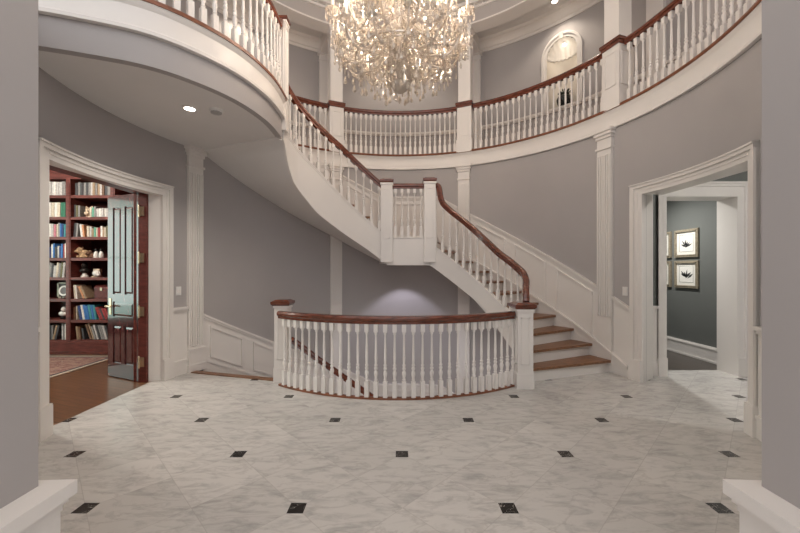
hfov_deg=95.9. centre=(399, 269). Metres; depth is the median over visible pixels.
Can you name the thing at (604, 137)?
trim
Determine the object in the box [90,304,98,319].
book
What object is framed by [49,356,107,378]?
rug
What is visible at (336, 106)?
square column
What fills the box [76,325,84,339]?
book
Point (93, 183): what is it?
book
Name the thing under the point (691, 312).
wall
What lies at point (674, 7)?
balustrade
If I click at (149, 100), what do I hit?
ceiling
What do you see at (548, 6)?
ceiling
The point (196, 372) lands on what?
trim
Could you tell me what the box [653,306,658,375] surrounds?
trim
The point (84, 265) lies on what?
bronze bust
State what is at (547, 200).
wall
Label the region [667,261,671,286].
framed print
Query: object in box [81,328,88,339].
book
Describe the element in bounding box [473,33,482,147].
trim
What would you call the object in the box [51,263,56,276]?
book
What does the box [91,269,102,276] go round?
ornament
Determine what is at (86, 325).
book
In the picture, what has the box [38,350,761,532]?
floor
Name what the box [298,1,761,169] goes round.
trim
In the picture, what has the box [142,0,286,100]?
balustrade
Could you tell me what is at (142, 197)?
trim
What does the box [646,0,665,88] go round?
trim
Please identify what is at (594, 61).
balustrade
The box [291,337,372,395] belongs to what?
balustrade
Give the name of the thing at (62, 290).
plate
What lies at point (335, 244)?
trim
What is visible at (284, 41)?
newel post
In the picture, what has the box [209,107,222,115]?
smoke detector
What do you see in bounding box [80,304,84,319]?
book
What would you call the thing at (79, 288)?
book
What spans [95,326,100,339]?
book
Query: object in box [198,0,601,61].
trim
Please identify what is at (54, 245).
book
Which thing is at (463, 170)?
trim
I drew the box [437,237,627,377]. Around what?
trim
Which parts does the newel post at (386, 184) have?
panel moulding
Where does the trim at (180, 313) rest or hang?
attached to the wall at (257, 253)
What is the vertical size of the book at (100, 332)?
0.257 m
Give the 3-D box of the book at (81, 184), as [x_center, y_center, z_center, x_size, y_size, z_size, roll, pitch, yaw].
[-5.494,-1.383,6.314,0.044,0.223,0.197,0,0,0]
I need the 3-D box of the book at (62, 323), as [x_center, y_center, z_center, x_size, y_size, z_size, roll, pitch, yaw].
[-5.829,1.070,6.321,0.024,0.279,0.186,0,0,0]
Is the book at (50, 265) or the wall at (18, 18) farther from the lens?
the book at (50, 265)
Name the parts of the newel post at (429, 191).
panel moulding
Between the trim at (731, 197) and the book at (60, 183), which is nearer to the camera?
the trim at (731, 197)
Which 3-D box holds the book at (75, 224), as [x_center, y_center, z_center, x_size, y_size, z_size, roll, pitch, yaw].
[-5.600,-0.681,6.310,0.060,0.246,0.195,0,0,0]
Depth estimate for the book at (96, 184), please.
6.23 m
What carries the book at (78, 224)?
on the bookcase
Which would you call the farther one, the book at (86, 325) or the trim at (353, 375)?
the trim at (353, 375)
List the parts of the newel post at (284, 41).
panel moulding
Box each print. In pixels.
[667,231,671,257]
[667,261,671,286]
[674,228,698,257]
[674,260,698,288]
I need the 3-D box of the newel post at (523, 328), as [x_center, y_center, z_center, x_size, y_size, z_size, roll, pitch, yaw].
[1.525,0.927,4.510,0.260,1.045,0.300,0,0,0]
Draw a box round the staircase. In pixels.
[205,131,610,380]
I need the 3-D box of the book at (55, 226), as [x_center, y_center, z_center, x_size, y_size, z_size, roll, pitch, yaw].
[-5.958,-0.667,6.324,0.041,0.217,0.197,0,0,0]
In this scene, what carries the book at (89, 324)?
on the bookcase
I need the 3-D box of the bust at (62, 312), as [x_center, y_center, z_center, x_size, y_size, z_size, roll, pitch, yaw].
[-5.885,0.753,6.320,0.155,0.225,0.114,0,0,24]
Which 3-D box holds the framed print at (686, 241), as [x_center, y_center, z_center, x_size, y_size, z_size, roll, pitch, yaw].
[4.841,-0.445,6.110,0.035,0.470,0.500,0,0,0]
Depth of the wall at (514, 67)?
7.62 m
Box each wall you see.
[0,0,37,508]
[38,66,41,136]
[42,70,329,370]
[156,0,745,153]
[342,167,457,392]
[470,45,753,391]
[653,171,747,305]
[667,201,716,347]
[754,38,761,326]
[762,0,799,508]
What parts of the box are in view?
lid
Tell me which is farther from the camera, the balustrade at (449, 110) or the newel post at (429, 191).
the balustrade at (449, 110)
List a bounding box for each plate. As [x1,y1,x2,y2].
[58,286,65,298]
[622,287,627,295]
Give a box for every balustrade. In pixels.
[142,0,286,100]
[277,311,515,399]
[289,85,380,229]
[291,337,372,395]
[292,96,332,151]
[338,106,461,155]
[392,183,423,235]
[436,183,529,310]
[467,53,609,151]
[610,0,761,109]
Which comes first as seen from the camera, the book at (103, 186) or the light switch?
the light switch
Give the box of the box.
[94,285,107,298]
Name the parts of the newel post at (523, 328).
panel moulding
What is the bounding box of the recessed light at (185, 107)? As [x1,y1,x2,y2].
[182,105,197,111]
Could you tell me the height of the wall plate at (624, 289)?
0.120 m
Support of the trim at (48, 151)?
attached to the wall at (257, 253)
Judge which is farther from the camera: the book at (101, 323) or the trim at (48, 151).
the book at (101, 323)
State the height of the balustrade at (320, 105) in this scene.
0.939 m
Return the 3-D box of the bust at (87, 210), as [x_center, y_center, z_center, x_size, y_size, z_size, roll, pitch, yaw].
[-5.436,-1.004,6.313,0.140,0.209,0.140,0,0,43]
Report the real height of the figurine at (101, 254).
0.171 m
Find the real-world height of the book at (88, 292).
0.223 m
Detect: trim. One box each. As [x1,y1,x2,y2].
[0,479,76,532]
[38,0,285,119]
[38,14,281,138]
[38,137,174,442]
[49,161,160,381]
[49,165,147,381]
[174,306,188,376]
[184,144,208,372]
[191,371,272,380]
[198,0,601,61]
[202,314,328,391]
[252,0,549,42]
[291,35,711,135]
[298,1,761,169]
[313,162,329,181]
[317,33,327,147]
[328,163,344,392]
[342,175,457,250]
[342,368,454,396]
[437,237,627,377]
[455,163,471,392]
[470,213,596,346]
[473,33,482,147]
[541,30,582,110]
[591,125,615,365]
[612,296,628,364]
[628,140,759,437]
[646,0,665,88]
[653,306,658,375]
[657,181,747,376]
[723,479,799,532]
[753,326,761,441]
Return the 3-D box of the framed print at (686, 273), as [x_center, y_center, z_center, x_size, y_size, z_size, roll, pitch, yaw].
[4.841,0.080,6.110,0.035,0.460,0.500,0,0,0]
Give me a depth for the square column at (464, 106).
6.89 m
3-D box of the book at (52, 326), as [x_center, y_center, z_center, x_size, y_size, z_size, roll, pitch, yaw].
[-6.006,1.084,6.328,0.029,0.249,0.197,0,0,0]
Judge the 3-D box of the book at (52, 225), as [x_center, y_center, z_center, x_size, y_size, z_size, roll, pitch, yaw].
[-5.999,-0.674,6.322,0.039,0.231,0.201,0,0,0]
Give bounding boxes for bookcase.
[49,170,132,353]
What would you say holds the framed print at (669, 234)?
attached to the wall at (691, 312)
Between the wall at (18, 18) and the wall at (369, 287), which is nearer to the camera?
the wall at (18, 18)
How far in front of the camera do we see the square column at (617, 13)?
5.01 m
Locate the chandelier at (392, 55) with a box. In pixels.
[325,0,474,105]
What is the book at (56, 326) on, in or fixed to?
on the bookcase
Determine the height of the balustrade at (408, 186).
0.876 m
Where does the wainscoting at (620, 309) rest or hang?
attached to the wall at (547, 200)
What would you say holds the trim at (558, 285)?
attached to the wall at (547, 200)
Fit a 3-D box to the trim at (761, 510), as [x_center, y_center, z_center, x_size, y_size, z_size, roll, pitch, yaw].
[1.244,1.071,0.708,0.353,0.757,0.972,0,0,0]
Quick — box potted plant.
[556,88,570,106]
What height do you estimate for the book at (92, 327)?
0.236 m
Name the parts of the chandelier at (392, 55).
arm, arm, arm, arm, arm, arm, arm, arm, arm, arm, arm, stem, lamp shade, arm, arm, arm, arm, arm, arm, arm, arm, arm, arm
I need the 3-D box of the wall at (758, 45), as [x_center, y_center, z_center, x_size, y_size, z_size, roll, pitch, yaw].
[1.859,-0.275,1.437,0.939,3.450,4.256,0,0,27]
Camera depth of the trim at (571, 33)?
6.91 m
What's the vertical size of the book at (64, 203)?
0.256 m
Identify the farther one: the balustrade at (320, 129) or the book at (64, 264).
the book at (64, 264)
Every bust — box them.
[58,306,65,318]
[79,262,89,276]
[84,206,92,216]
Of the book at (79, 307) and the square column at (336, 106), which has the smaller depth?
the book at (79, 307)
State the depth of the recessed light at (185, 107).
3.87 m
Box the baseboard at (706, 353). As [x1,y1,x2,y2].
[667,336,716,364]
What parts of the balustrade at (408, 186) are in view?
handrail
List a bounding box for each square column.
[326,24,345,151]
[455,24,473,152]
[599,0,634,111]
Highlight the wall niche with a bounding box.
[547,37,576,108]
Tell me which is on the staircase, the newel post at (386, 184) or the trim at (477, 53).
the newel post at (386, 184)
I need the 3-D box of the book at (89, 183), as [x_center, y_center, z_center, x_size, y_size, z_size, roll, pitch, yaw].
[-5.367,-1.387,6.322,0.035,0.233,0.184,0,0,0]
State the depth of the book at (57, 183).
6.22 m
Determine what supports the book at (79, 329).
on the bookcase
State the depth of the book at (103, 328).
6.22 m
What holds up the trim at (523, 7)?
attached to the wall at (514, 67)
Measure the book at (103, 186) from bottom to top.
0.231 m
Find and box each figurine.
[93,248,98,257]
[98,248,103,257]
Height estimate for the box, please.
0.240 m
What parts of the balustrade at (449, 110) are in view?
shoe rail, handrail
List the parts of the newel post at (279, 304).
panel moulding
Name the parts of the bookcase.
shelf, shelf, shelf, shelf, shelf, shelf, shelf, shelf, cornice, panel, shelf, shelf, shelf, shelf, shelf, shelf, shelf, shelf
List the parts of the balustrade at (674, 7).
handrail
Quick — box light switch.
[176,287,180,295]
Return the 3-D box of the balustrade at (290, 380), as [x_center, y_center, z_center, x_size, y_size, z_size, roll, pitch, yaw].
[-0.016,0.984,4.283,3.044,0.933,0.618,0,0,0]
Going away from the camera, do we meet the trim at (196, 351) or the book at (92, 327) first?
the trim at (196, 351)
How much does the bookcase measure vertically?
3.280 m
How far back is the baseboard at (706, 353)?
5.95 m
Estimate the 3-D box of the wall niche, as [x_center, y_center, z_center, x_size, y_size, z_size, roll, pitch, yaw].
[3.190,-3.765,6.983,0.261,1.300,0.580,0,0,-43]
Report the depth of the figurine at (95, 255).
6.27 m
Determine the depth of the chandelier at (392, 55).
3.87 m
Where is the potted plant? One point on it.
(562, 94)
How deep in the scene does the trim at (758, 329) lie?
3.07 m
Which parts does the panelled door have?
lever handle, panel, panel, panel, panel, panel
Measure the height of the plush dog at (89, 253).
0.133 m
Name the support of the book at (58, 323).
on the bookcase
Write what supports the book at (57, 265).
on the bookcase
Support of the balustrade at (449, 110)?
on the floor
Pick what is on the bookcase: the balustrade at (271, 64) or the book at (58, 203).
the book at (58, 203)
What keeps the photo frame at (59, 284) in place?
on the bookcase
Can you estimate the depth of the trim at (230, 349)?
5.81 m
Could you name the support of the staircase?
on the floor
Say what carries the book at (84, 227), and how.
on the bookcase
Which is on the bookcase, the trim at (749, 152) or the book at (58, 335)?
the book at (58, 335)
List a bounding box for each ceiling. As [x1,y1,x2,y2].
[38,50,274,149]
[231,0,568,47]
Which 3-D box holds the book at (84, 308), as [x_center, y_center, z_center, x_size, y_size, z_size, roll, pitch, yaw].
[-5.427,0.734,6.310,0.086,0.262,0.196,0,0,0]
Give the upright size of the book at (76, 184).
0.222 m
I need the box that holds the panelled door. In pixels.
[104,193,143,380]
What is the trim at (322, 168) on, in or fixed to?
attached to the wall at (257, 253)
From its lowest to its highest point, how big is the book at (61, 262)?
0.261 m
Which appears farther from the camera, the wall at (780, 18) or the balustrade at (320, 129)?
the balustrade at (320, 129)
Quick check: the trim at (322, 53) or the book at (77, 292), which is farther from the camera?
the trim at (322, 53)
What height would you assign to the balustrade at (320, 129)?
2.014 m
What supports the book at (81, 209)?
on the bookcase
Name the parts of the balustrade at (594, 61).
handrail, shoe rail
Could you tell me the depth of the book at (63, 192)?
6.22 m
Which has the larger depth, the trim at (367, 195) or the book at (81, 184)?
the trim at (367, 195)
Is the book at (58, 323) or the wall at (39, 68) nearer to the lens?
the wall at (39, 68)
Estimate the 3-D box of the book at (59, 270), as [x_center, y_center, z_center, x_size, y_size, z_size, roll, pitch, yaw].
[-5.866,0.013,6.318,0.061,0.246,0.211,0,0,0]
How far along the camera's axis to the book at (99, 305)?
6.22 m
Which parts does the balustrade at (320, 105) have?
handrail, shoe rail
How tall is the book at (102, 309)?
0.199 m
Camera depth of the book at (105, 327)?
6.22 m
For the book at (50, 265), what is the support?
on the bookcase
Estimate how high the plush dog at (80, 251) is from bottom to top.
0.197 m
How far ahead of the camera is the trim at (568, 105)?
7.54 m
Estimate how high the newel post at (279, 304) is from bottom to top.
1.060 m
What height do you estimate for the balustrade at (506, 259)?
2.293 m
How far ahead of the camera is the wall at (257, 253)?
5.60 m
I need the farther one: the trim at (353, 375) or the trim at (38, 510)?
the trim at (353, 375)
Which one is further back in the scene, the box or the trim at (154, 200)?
the box
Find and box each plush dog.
[74,247,88,257]
[85,251,93,257]
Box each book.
[49,202,50,216]
[49,263,56,276]
[49,323,60,339]
[51,182,53,194]
[51,203,53,216]
[51,224,56,236]
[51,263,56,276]
[51,323,61,339]
[52,324,61,339]
[53,225,56,236]
[53,244,60,257]
[54,202,56,216]
[55,325,61,339]
[56,182,58,194]
[56,262,58,276]
[57,202,60,216]
[58,263,60,276]
[59,182,61,194]
[60,262,65,276]
[61,182,65,194]
[62,263,65,276]
[62,323,64,339]
[63,202,65,216]
[73,223,79,236]
[75,183,77,194]
[75,285,85,298]
[76,223,85,236]
[76,306,79,319]
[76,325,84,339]
[77,306,82,319]
[78,205,89,216]
[78,285,88,298]
[78,326,85,339]
[80,183,83,194]
[80,224,89,236]
[80,285,93,298]
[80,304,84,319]
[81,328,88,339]
[82,225,92,236]
[83,304,90,319]
[85,306,89,319]
[85,324,91,339]
[87,226,91,236]
[87,304,94,319]
[88,182,90,194]
[88,323,98,339]
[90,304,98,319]
[91,326,96,339]
[92,182,94,194]
[92,304,103,319]
[93,323,103,339]
[95,183,97,194]
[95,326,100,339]
[97,323,107,339]
[101,308,107,319]
[102,185,104,194]
[102,324,107,339]
[104,325,107,338]
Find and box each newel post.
[270,299,294,382]
[278,15,290,132]
[380,178,393,261]
[422,177,436,261]
[508,301,536,388]
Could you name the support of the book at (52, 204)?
on the bookcase
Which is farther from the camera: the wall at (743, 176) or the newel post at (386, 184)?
the newel post at (386, 184)
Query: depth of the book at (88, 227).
6.22 m
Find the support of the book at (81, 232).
on the bookcase
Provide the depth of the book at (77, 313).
6.24 m
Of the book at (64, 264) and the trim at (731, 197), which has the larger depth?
the book at (64, 264)
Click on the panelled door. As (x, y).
(120, 305)
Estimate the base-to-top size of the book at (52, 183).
0.242 m
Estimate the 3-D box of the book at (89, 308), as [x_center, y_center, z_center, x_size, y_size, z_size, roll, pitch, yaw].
[-5.343,0.735,6.320,0.087,0.260,0.217,0,0,0]
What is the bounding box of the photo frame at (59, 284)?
[57,282,65,297]
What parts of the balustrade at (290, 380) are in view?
shoe rail, handrail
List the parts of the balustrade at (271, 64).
handrail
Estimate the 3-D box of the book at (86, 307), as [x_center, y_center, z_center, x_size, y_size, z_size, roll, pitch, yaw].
[-5.386,0.744,6.321,0.079,0.242,0.217,0,0,0]
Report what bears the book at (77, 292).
on the bookcase
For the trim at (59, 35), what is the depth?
3.08 m
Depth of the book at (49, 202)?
6.22 m
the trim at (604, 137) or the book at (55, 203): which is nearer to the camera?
the trim at (604, 137)

